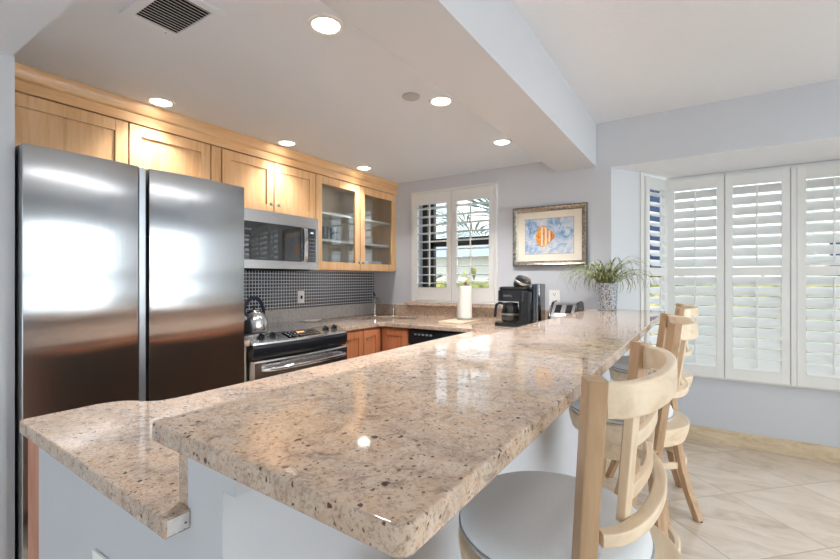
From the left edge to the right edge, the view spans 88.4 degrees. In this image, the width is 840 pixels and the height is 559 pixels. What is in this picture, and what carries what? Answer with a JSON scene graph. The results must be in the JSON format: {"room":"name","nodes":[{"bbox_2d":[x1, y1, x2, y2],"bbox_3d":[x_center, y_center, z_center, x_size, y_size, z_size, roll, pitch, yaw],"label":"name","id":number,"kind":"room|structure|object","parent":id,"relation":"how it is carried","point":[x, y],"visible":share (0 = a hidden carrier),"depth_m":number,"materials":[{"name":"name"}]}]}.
{"room":"kitchen","nodes":[
{"label":"kitchen","id":0,"kind":"room"},
{"bbox_2d":[0,53,14,558],"bbox_3d":[-2.982,0.205,0.114,0.785,2.120,4.125,0,0,33],"label":"wall","id":1,"kind":"structure","parent":0,"point":[7,63],"depth_m":1.60,"materials":[{"name":"grey paint"}]},
{"bbox_2d":[0,0,74,55],"bbox_3d":[-2.500,-1.020,-0.207,2.042,0.370,4.116,0,0,33],"label":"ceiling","id":2,"kind":"structure","parent":1,"relation":"attached to","point":[20,20],"depth_m":1.38,"materials":[{"name":"white paint"}]},
{"bbox_2d":[15,92,209,179],"bbox_3d":[-1.645,-0.679,2.296,0.311,0.288,0.970,0,0,33],"label":"upper cabinet","id":3,"kind":"object","parent":1,"relation":"attached to","point":[38,121],"visible":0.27,"depth_m":2.17,"materials":[{"name":"brown wood"}]},
{"bbox_2d":[15,62,397,194],"bbox_3d":[-1.029,-0.878,3.024,0.086,0.111,2.864,0,0,33],"label":"crown molding","id":4,"kind":"structure","parent":1,"relation":"attached to","point":[30,81],"depth_m":2.42,"materials":[{"name":"brown wood"}]},
{"bbox_2d":[39,447,187,558],"bbox_3d":[-0.601,0.821,0.885,0.666,0.889,0.097,0,0,33],"label":"wall","id":5,"kind":"structure","parent":0,"point":[76,519],"depth_m":0.89,"materials":[{"name":"grey paint"}]},
{"bbox_2d":[92,549,107,558],"bbox_3d":[-0.612,0.588,0.828,0.074,0.118,0.009,0,0,33],"label":"wall outlet","id":6,"kind":"object","parent":5,"relation":"attached to","point":[96,554],"visible":1,"depth_m":0.83,"materials":[{"name":"white plastic"}]},
{"bbox_2d":[15,0,540,182],"bbox_3d":[-0.509,-0.995,2.783,2.100,0.120,3.100,0,0,33],"label":"ceiling","id":7,"kind":"structure","parent":0,"point":[259,71],"depth_m":2.03,"materials":[{"name":"white paint"}]},
{"bbox_2d":[146,97,175,107],"bbox_3d":[-1.365,-0.932,2.276,0.136,0.006,0.136,0,0,33],"label":"recessed light","id":8,"kind":"object","parent":7,"relation":"in","point":[158,101],"visible":1,"depth_m":2.27,"materials":[{"name":"white plastic"}]},
{"bbox_2d":[119,0,225,40],"bbox_3d":[-0.865,-0.930,1.512,0.304,0.010,0.212,0,0,33],"label":"ceiling vent","id":9,"kind":"object","parent":7,"relation":"in","point":[179,20],"visible":1,"depth_m":1.52,"materials":[{"name":"white metal"}]},
{"bbox_2d":[277,140,296,146],"bbox_3d":[-0.911,-0.932,2.959,0.136,0.006,0.136,0,0,33],"label":"recessed light","id":10,"kind":"object","parent":7,"relation":"in","point":[280,142],"visible":1,"depth_m":2.95,"materials":[{"name":"white plastic"}]},
{"bbox_2d":[307,14,344,35],"bbox_3d":[-0.345,-0.932,1.587,0.136,0.006,0.136,0,0,33],"label":"recessed light","id":11,"kind":"object","parent":7,"relation":"in","point":[325,23],"visible":1,"depth_m":1.58,"materials":[{"name":"white glass"}]},
{"bbox_2d":[356,166,371,169],"bbox_3d":[-0.470,-0.932,3.623,0.136,0.006,0.136,0,0,33],"label":"recessed light","id":12,"kind":"object","parent":7,"relation":"in","point":[357,167],"visible":1,"depth_m":3.62,"materials":[{"name":"white plastic"}]},
{"bbox_2d":[402,92,419,100],"bbox_3d":[-0.046,-0.929,2.202,0.090,0.011,0.090,0,0,33],"label":"smoke detector","id":13,"kind":"object","parent":7,"relation":"attached to","point":[409,96],"visible":1,"depth_m":2.18,"materials":[{"name":"grey plastic"}]},
{"bbox_2d":[428,96,453,106],"bbox_3d":[0.110,-0.932,2.263,0.136,0.006,0.136,0,0,33],"label":"recessed light","id":14,"kind":"object","parent":7,"relation":"in","point":[438,101],"visible":1,"depth_m":2.26,"materials":[{"name":"white glass"}]},
{"bbox_2d":[492,139,511,145],"bbox_3d":[0.557,-0.932,2.937,0.136,0.006,0.136,0,0,33],"label":"recessed light","id":15,"kind":"object","parent":7,"relation":"in","point":[498,141],"visible":1,"depth_m":2.93,"materials":[{"name":"white glass"}]},
{"bbox_2d":[188,369,609,558],"bbox_3d":[0.518,0.755,1.905,0.089,1.020,3.043,0,0,33],"label":"wall","id":16,"kind":"structure","parent":0,"point":[252,524],"depth_m":0.69,"materials":[{"name":"grey paint"}]},
{"bbox_2d":[179,453,187,505],"bbox_3d":[0.463,0.295,1.926,0.026,0.099,3.019,0,0,33],"label":"backsplash","id":17,"kind":"structure","parent":16,"relation":"attached to","point":[183,460],"depth_m":0.66,"materials":[{"name":"beige stone"}]},
{"bbox_2d":[221,474,252,497],"bbox_3d":[0.564,0.271,1.862,0.035,0.052,3.027,0,0,33],"label":"trim","id":18,"kind":"structure","parent":16,"relation":"attached to","point":[229,486],"depth_m":0.59,"materials":[{"name":"grey paint"}]},
{"bbox_2d":[152,308,665,557],"bbox_3d":[0.630,0.230,1.799,0.490,0.030,3.094,0,0,33],"label":"countertop","id":19,"kind":"structure","parent":16,"relation":"on","point":[384,455],"depth_m":0.64,"materials":[{"name":"beige stone"}]},
{"bbox_2d":[557,256,657,310],"bbox_3d":[1.310,0.029,2.999,0.679,0.371,0.462,0,0,9],"label":"potted plant","id":20,"kind":"object","parent":19,"relation":"on","point":[606,289],"visible":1,"depth_m":2.98,"materials":[{"name":"green plant"}]},
{"bbox_2d":[374,79,839,380],"bbox_3d":[2.073,0.005,2.802,6.400,2.520,0.160,0,0,33],"label":"wall","id":21,"kind":"structure","parent":0,"point":[809,112],"depth_m":3.17,"materials":[{"name":"grey paint"}]},
{"bbox_2d":[265,303,372,322],"bbox_3d":[-0.992,0.290,3.559,0.020,0.110,1.929,0,0,33],"label":"backsplash","id":22,"kind":"structure","parent":21,"relation":"attached to","point":[322,312],"depth_m":3.71,"materials":[{"name":"beige stone"}]},
{"bbox_2d":[404,301,501,308],"bbox_3d":[0.264,0.226,3.851,0.964,0.031,0.064,0,0,33],"label":"window sill","id":23,"kind":"structure","parent":21,"relation":"attached to","point":[406,302],"depth_m":3.83,"materials":[{"name":"beige stone"}]},
{"bbox_2d":[411,182,497,303],"bbox_3d":[0.327,-0.304,3.919,0.865,1.026,0.173,0,0,33],"label":"window","id":24,"kind":"structure","parent":21,"relation":"in","point":[433,245],"depth_m":4.08,"materials":[{"name":"white wood"}]},
{"bbox_2d":[413,190,451,300],"bbox_3d":[0.111,-0.301,3.964,0.410,0.988,0.096,0,0,33],"label":"window shutter","id":25,"kind":"object","parent":24,"relation":"attached to","point":[419,293],"visible":1,"depth_m":3.95,"materials":[{"name":"white wood"}]},
{"bbox_2d":[452,185,494,301],"bbox_3d":[0.456,-0.301,3.739,0.406,0.988,0.096,0,0,33],"label":"window shutter","id":26,"kind":"object","parent":24,"relation":"attached to","point":[482,192],"visible":1,"depth_m":3.71,"materials":[{"name":"white wood"}]},
{"bbox_2d":[320,0,595,171],"bbox_3d":[-0.733,-1.020,0.360,0.296,0.370,7.000,0,0,33],"label":"beam","id":27,"kind":"structure","parent":21,"relation":"attached to","point":[485,55],"depth_m":1.79,"materials":[{"name":"white paint"}]},
{"bbox_2d":[376,304,548,320],"bbox_3d":[0.412,0.293,3.780,2.086,0.102,0.021,0,0,33],"label":"backsplash","id":28,"kind":"structure","parent":21,"relation":"attached to","point":[407,310],"depth_m":3.95,"materials":[{"name":"beige stone"}]},
{"bbox_2d":[513,202,587,265],"bbox_3d":[1.007,-0.342,3.384,0.577,0.468,0.033,0,0,33],"label":"framed picture","id":29,"kind":"object","parent":21,"relation":"attached to","point":[553,235],"visible":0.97,"depth_m":3.38,"materials":[{"name":"paper"}]},
{"bbox_2d":[525,216,573,253],"bbox_3d":[1.011,-0.342,3.391,0.378,0.277,0.001,0,0,33],"label":"painting","id":30,"kind":"object","parent":29,"relation":"attached to","point":[543,234],"depth_m":3.39,"materials":[{"name":"blue paper"}]},
{"bbox_2d":[549,290,559,305],"bbox_3d":[1.050,0.143,3.370,0.085,0.122,0.009,0,0,33],"label":"wall outlet","id":31,"kind":"object","parent":21,"relation":"attached to","point":[554,295],"visible":0.68,"depth_m":3.37,"materials":[{"name":"white plastic"}]},
{"bbox_2d":[611,167,639,380],"bbox_3d":[1.510,0.223,3.290,0.332,2.085,0.140,0,0,-27],"label":"wall","id":32,"kind":"structure","parent":0,"point":[625,184],"depth_m":3.23,"materials":[{"name":"white paint"}]},
{"bbox_2d":[512,0,839,123],"bbox_3d":[1.144,-1.215,-0.808,4.200,0.120,7.300,0,0,33],"label":"ceiling","id":33,"kind":"structure","parent":0,"point":[622,59],"depth_m":2.16,"materials":[{"name":"white paint"}]},
{"bbox_2d":[604,438,839,558],"bbox_3d":[0.401,1.315,0.156,6.500,0.100,7.900,0,0,33],"label":"floor","id":34,"kind":"structure","parent":0,"point":[753,504],"depth_m":2.43,"materials":[{"name":"tile"}]},
{"bbox_2d":[28,439,38,558],"bbox_3d":[-0.006,0.821,1.867,0.742,0.888,2.392,0,0,33],"label":"base cabinet","id":35,"kind":"object","parent":34,"relation":"on","point":[33,449],"visible":0.02,"depth_m":1.05,"materials":[{"name":"brown wood"}]},
{"bbox_2d":[20,314,515,539],"bbox_3d":[-0.419,0.360,2.494,2.141,0.031,3.079,0,0,33],"label":"countertop","id":36,"kind":"structure","parent":35,"relation":"on","point":[110,446],"depth_m":0.99,"materials":[{"name":"beige stone"}]},
{"bbox_2d":[303,319,321,321],"bbox_3d":[-0.890,0.340,3.570,0.099,0.010,0.186,0,0,33],"label":"spoon rest","id":37,"kind":"object","parent":36,"relation":"on","point":[310,320],"visible":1,"depth_m":3.57,"materials":[{"name":"white ceramic"}]},
{"bbox_2d":[372,293,379,315],"bbox_3d":[-0.404,0.234,4.065,0.052,0.221,0.232,0,0,-19],"label":"faucet","id":38,"kind":"object","parent":36,"relation":"on","point":[374,298],"visible":1,"depth_m":4.13,"materials":[{"name":"silver metal"}]},
{"bbox_2d":[439,318,482,323],"bbox_3d":[0.337,0.338,3.541,0.217,0.014,0.365,0,0,33],"label":"cutting board","id":39,"kind":"object","parent":36,"relation":"on","point":[453,321],"visible":0.76,"depth_m":3.44,"materials":[{"name":"beige wood"}]},
{"bbox_2d":[456,282,473,319],"bbox_3d":[0.372,0.174,3.579,0.146,0.312,0.140,0,0,9],"label":"paper towel holder","id":40,"kind":"object","parent":39,"relation":"on","point":[464,307],"visible":1,"depth_m":3.53,"materials":[{"name":"white paper"}]},
{"bbox_2d":[494,275,544,326],"bbox_3d":[0.725,0.156,3.200,0.382,0.377,0.200,0,0,33],"label":"coffee maker","id":41,"kind":"object","parent":36,"relation":"on","point":[531,309],"visible":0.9,"depth_m":3.10,"materials":[{"name":"black plastic"}]},
{"bbox_2d":[548,300,583,318],"bbox_3d":[1.027,0.247,3.030,0.186,0.194,0.267,0,0,33],"label":"toaster","id":42,"kind":"object","parent":36,"relation":"on","point":[557,308],"visible":0.58,"depth_m":2.97,"materials":[{"name":"silver metal"}]},
{"bbox_2d":[15,143,243,558],"bbox_3d":[-1.486,0.377,2.164,0.664,1.767,0.930,0,0,33],"label":"refrigerator","id":43,"kind":"object","parent":34,"relation":"on","point":[129,279],"visible":0.72,"depth_m":1.85,"materials":[{"name":"grey metal"}]},
{"bbox_2d":[244,340,249,381],"bbox_3d":[-1.246,0.805,2.597,0.649,0.920,0.050,0,0,33],"label":"cabinet filler","id":44,"kind":"object","parent":34,"relation":"on","point":[246,342],"visible":0.16,"depth_m":2.44,"materials":[{"name":"beige wood"}]},
{"bbox_2d":[244,321,346,381],"bbox_3d":[-0.962,0.779,2.901,0.744,0.933,0.766,0,0,33],"label":"range","id":45,"kind":"object","parent":34,"relation":"on","point":[286,347],"visible":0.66,"depth_m":2.67,"materials":[{"name":"silver"}]},
{"bbox_2d":[244,296,268,333],"bbox_3d":[-1.050,0.217,2.712,0.189,0.226,0.176,0,0,-26],"label":"kettle","id":46,"kind":"object","parent":45,"relation":"on","point":[255,320],"visible":0.84,"depth_m":2.66,"materials":[{"name":"silver metal"}]},
{"bbox_2d":[244,321,327,335],"bbox_3d":[-1.043,0.338,2.954,0.550,0.014,0.762,0,0,33],"label":"cooktop","id":47,"kind":"object","parent":45,"relation":"in","point":[276,327],"depth_m":3.04,"materials":[{"name":"black glass"}]},
{"bbox_2d":[343,329,362,358],"bbox_3d":[-0.746,0.821,3.374,0.634,0.888,0.256,0,0,33],"label":"base cabinet","id":48,"kind":"object","parent":34,"relation":"on","point":[354,343],"visible":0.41,"depth_m":3.25,"materials":[{"name":"brown wood"}]},
{"bbox_2d":[362,326,410,355],"bbox_3d":[-0.344,0.821,3.776,0.868,0.888,0.853,0,0,33],"label":"base cabinet","id":49,"kind":"object","parent":34,"relation":"on","point":[383,338],"visible":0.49,"depth_m":3.44,"materials":[{"name":"brown wood"}]},
{"bbox_2d":[409,328,465,344],"bbox_3d":[0.319,0.812,3.444,0.598,0.866,0.628,0,0,33],"label":"dishwasher","id":50,"kind":"object","parent":34,"relation":"on","point":[416,336],"visible":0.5,"depth_m":3.27,"materials":[{"name":"black"}]},
{"bbox_2d":[458,341,681,558],"bbox_3d":[0.288,0.708,0.875,0.450,1.126,0.488,0,0,25],"label":"bar stool","id":51,"kind":"object","parent":34,"relation":"on","point":[519,514],"visible":0.98,"depth_m":0.77,"materials":[{"name":"brown wood"}]},
{"bbox_2d":[460,471,652,558],"bbox_3d":[0.274,0.493,0.906,0.378,0.065,0.378,0,0,25],"label":"cushion","id":52,"kind":"object","parent":51,"relation":"on","point":[519,514],"depth_m":0.85,"materials":[{"name":"grey fabric"}]},
{"bbox_2d":[569,313,697,552],"bbox_3d":[0.834,0.708,1.729,0.465,1.128,0.494,0,0,29],"label":"bar stool","id":53,"kind":"object","parent":34,"relation":"on","point":[672,426],"visible":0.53,"depth_m":1.56,"materials":[{"name":"brown wood"}]},
{"bbox_2d":[571,397,672,424],"bbox_3d":[0.800,0.493,1.737,0.378,0.065,0.378,0,0,29],"label":"cushion","id":54,"kind":"object","parent":53,"relation":"on","point":[575,407],"depth_m":1.61,"materials":[{"name":"grey fabric"}]},
{"bbox_2d":[605,303,703,522],"bbox_3d":[1.341,0.708,2.492,0.474,1.128,0.498,0,0,19],"label":"bar stool","id":55,"kind":"object","parent":34,"relation":"on","point":[677,459],"visible":0.36,"depth_m":2.35,"materials":[{"name":"brown wood"}]},
{"bbox_2d":[611,356,649,374],"bbox_3d":[1.315,0.493,2.532,0.378,0.065,0.378,0,0,19],"label":"cushion","id":56,"kind":"object","parent":55,"relation":"on","point":[620,367],"depth_m":2.48,"materials":[{"name":"grey fabric"}]},
{"bbox_2d":[613,137,839,179],"bbox_3d":[2.543,-0.877,2.908,2.187,0.115,0.850,0,0,33],"label":"ceiling","id":57,"kind":"structure","parent":0,"point":[828,149],"depth_m":2.95,"materials":[{"name":"white paint"}]},
{"bbox_2d":[677,377,839,447],"bbox_3d":[2.604,1.015,2.998,2.087,0.500,0.490,0,0,33],"label":"wall","id":58,"kind":"structure","parent":0,"point":[805,415],"depth_m":3.19,"materials":[{"name":"grey paint"}]},
{"bbox_2d":[640,160,839,391],"bbox_3d":[2.597,-0.007,2.987,1.969,1.625,0.498,0,0,33],"label":"window","id":59,"kind":"structure","parent":58,"relation":"in","point":[793,168],"depth_m":3.06,"materials":[{"name":"white wood"}]},
{"bbox_2d":[644,175,667,345],"bbox_3d":[1.855,-0.022,3.396,0.317,1.545,0.084,0,0,-38],"label":"window shutter","id":60,"kind":"object","parent":59,"relation":"attached to","point":[652,183],"visible":0.68,"depth_m":3.37,"materials":[{"name":"white wood"}]},
{"bbox_2d":[668,175,723,377],"bbox_3d":[2.155,-0.022,3.385,0.374,1.545,0.061,0,0,33],"label":"window shutter","id":61,"kind":"object","parent":59,"relation":"attached to","point":[700,364],"visible":0.88,"depth_m":3.36,"materials":[{"name":"white wood"}]},
{"bbox_2d":[725,168,789,384],"bbox_3d":[2.474,-0.022,3.176,0.380,1.545,0.061,0,0,33],"label":"window shutter","id":62,"kind":"object","parent":59,"relation":"attached to","point":[777,371],"visible":1,"depth_m":3.17,"materials":[{"name":"white wood"}]},
{"bbox_2d":[797,162,839,389],"bbox_3d":[2.822,-0.022,2.948,0.380,1.545,0.061,0,0,33],"label":"window shutter","id":63,"kind":"object","parent":59,"relation":"attached to","point":[825,376],"visible":1,"depth_m":2.99,"materials":[{"name":"white wood"}]},
{"bbox_2d":[686,425,839,463],"bbox_3d":[2.671,1.210,3.096,1.620,0.110,0.014,0,0,33],"label":"baseboard","id":64,"kind":"structure","parent":58,"relation":"attached to","point":[824,453],"depth_m":3.17,"materials":[{"name":"stone"}]},
{"bbox_3d":[-1.302,0.140,3.242,0.150,2.250,3.000,0,0,33],"label":"wall","id":65,"kind":"structure","parent":0,"visible":0},
{"bbox_2d":[210,145,220,181],"bbox_3d":[-1.373,-0.637,2.740,0.280,0.365,0.062,0,0,33],"label":"filler panel","id":66,"kind":"object","parent":65,"relation":"attached to","point":[215,152],"visible":0.24,"depth_m":2.66,"materials":[{"name":"brown wood"}]},
{"bbox_2d":[221,148,314,218],"bbox_3d":[-1.127,-0.640,3.087,0.311,0.366,0.783,0,0,33],"label":"upper cabinet","id":67,"kind":"object","parent":65,"relation":"attached to","point":[268,186],"visible":0.75,"depth_m":2.98,"materials":[{"name":"brown wood"}]},
{"bbox_2d":[244,208,317,270],"bbox_3d":[-1.106,-0.260,3.030,0.390,0.390,0.756,0,0,33],"label":"microwave","id":68,"kind":"object","parent":67,"relation":"attached to","point":[273,241],"visible":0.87,"depth_m":2.95,"materials":[{"name":"silver metal"}]},
{"bbox_2d":[244,270,373,310],"bbox_3d":[-0.998,0.077,3.562,0.007,0.314,1.928,0,0,33],"label":"backsplash","id":69,"kind":"structure","parent":65,"relation":"attached to","point":[276,289],"depth_m":3.64,"materials":[{"name":"tile"}]},
{"bbox_2d":[298,291,303,302],"bbox_3d":[-0.980,0.145,3.568,0.016,0.102,0.064,0,0,33],"label":"light switch","id":70,"kind":"object","parent":69,"relation":"attached to","point":[300,293],"visible":1,"depth_m":3.56,"materials":[{"name":"white plastic"}]},
{"bbox_2d":[314,174,395,271],"bbox_3d":[-0.627,-0.450,3.851,0.311,0.746,1.035,0,0,33],"label":"upper cabinet","id":71,"kind":"object","parent":65,"relation":"attached to","point":[364,218],"visible":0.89,"depth_m":3.92,"materials":[{"name":"brown wood"}]},
{"bbox_2d":[322,226,328,238],"bbox_3d":[-0.796,-0.385,3.604,0.068,0.110,0.067,0,0,33],"label":"drinking glass","id":72,"kind":"object","parent":71,"relation":"on","point":[325,229],"visible":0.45,"depth_m":3.58,"materials":[{"name":"clear glass"}]},
{"bbox_2d":[330,228,337,239],"bbox_3d":[-0.736,-0.385,3.696,0.068,0.110,0.067,0,0,33],"label":"drinking glass","id":73,"kind":"object","parent":71,"relation":"on","point":[333,231],"visible":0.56,"depth_m":3.67,"materials":[{"name":"clear glass"}]},
{"bbox_2d":[322,211,389,226],"bbox_3d":[-0.654,-0.539,3.868,0.231,0.019,0.997,0,0,33],"label":"shelf","id":74,"kind":"object","parent":71,"relation":"attached to","point":[328,217],"depth_m":3.89,"materials":[{"name":"beige"}]},
{"bbox_2d":[322,238,389,248],"bbox_3d":[-0.654,-0.320,3.868,0.231,0.019,0.997,0,0,33],"label":"shelf","id":75,"kind":"object","parent":71,"relation":"attached to","point":[329,243],"depth_m":3.93,"materials":[{"name":"beige"}]},
{"bbox_2d":[368,261,381,263],"bbox_3d":[-0.449,-0.133,4.154,0.160,0.075,0.160,0,0,33],"label":"bowl","id":76,"kind":"object","parent":71,"relation":"in","point":[369,262],"visible":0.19,"depth_m":4.08,"materials":[{"name":"white ceramic"}]},
{"label":"outside","id":77,"kind":"structure","parent":0,"visible":0},
{"bbox_3d":[17.632,4.365,26.944,60.000,0.200,55.600,0,0,33],"label":"ground","id":78,"kind":"structure","parent":77,"visible":0},
{"bbox_2d":[436,245,488,280],"bbox_3d":[1.892,1.465,15.493,4.000,5.600,2.800,0,0,33],"label":"house","id":79,"kind":"structure","parent":78,"relation":"on","point":[485,251],"depth_m":14.51,"materials":[{"name":"beige paint"}]},
{"bbox_2d":[436,198,488,237],"bbox_3d":[1.232,1.194,6.724,2.874,6.143,3.137,0,0,12],"label":"palm tree","id":80,"kind":"object","parent":78,"relation":"on","point":[486,199],"visible":0.19,"depth_m":6.35,"materials":[{"name":"green plant"}]},
{"bbox_2d":[436,268,488,287],"bbox_3d":[0.434,2.065,11.310,6.759,4.751,1.815,0,0,33],"label":"hedge","id":81,"kind":"object","parent":78,"relation":"on","point":[473,270],"visible":0.02,"depth_m":10.44,"materials":[{"name":"green plant"}]},
{"bbox_2d":[650,176,839,275],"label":"window","id":82,"kind":"structure","parent":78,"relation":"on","point":[652,198],"depth_m":12.28,"materials":[{"name":"blue"}]},
{"bbox_2d":[650,264,839,373],"bbox_3d":[7.720,2.046,7.201,8.334,4.820,1.898,0,0,33],"label":"hedge","id":83,"kind":"object","parent":78,"relation":"on","point":[654,285],"visible":0.02,"depth_m":7.76,"materials":[{"name":"green plant"}]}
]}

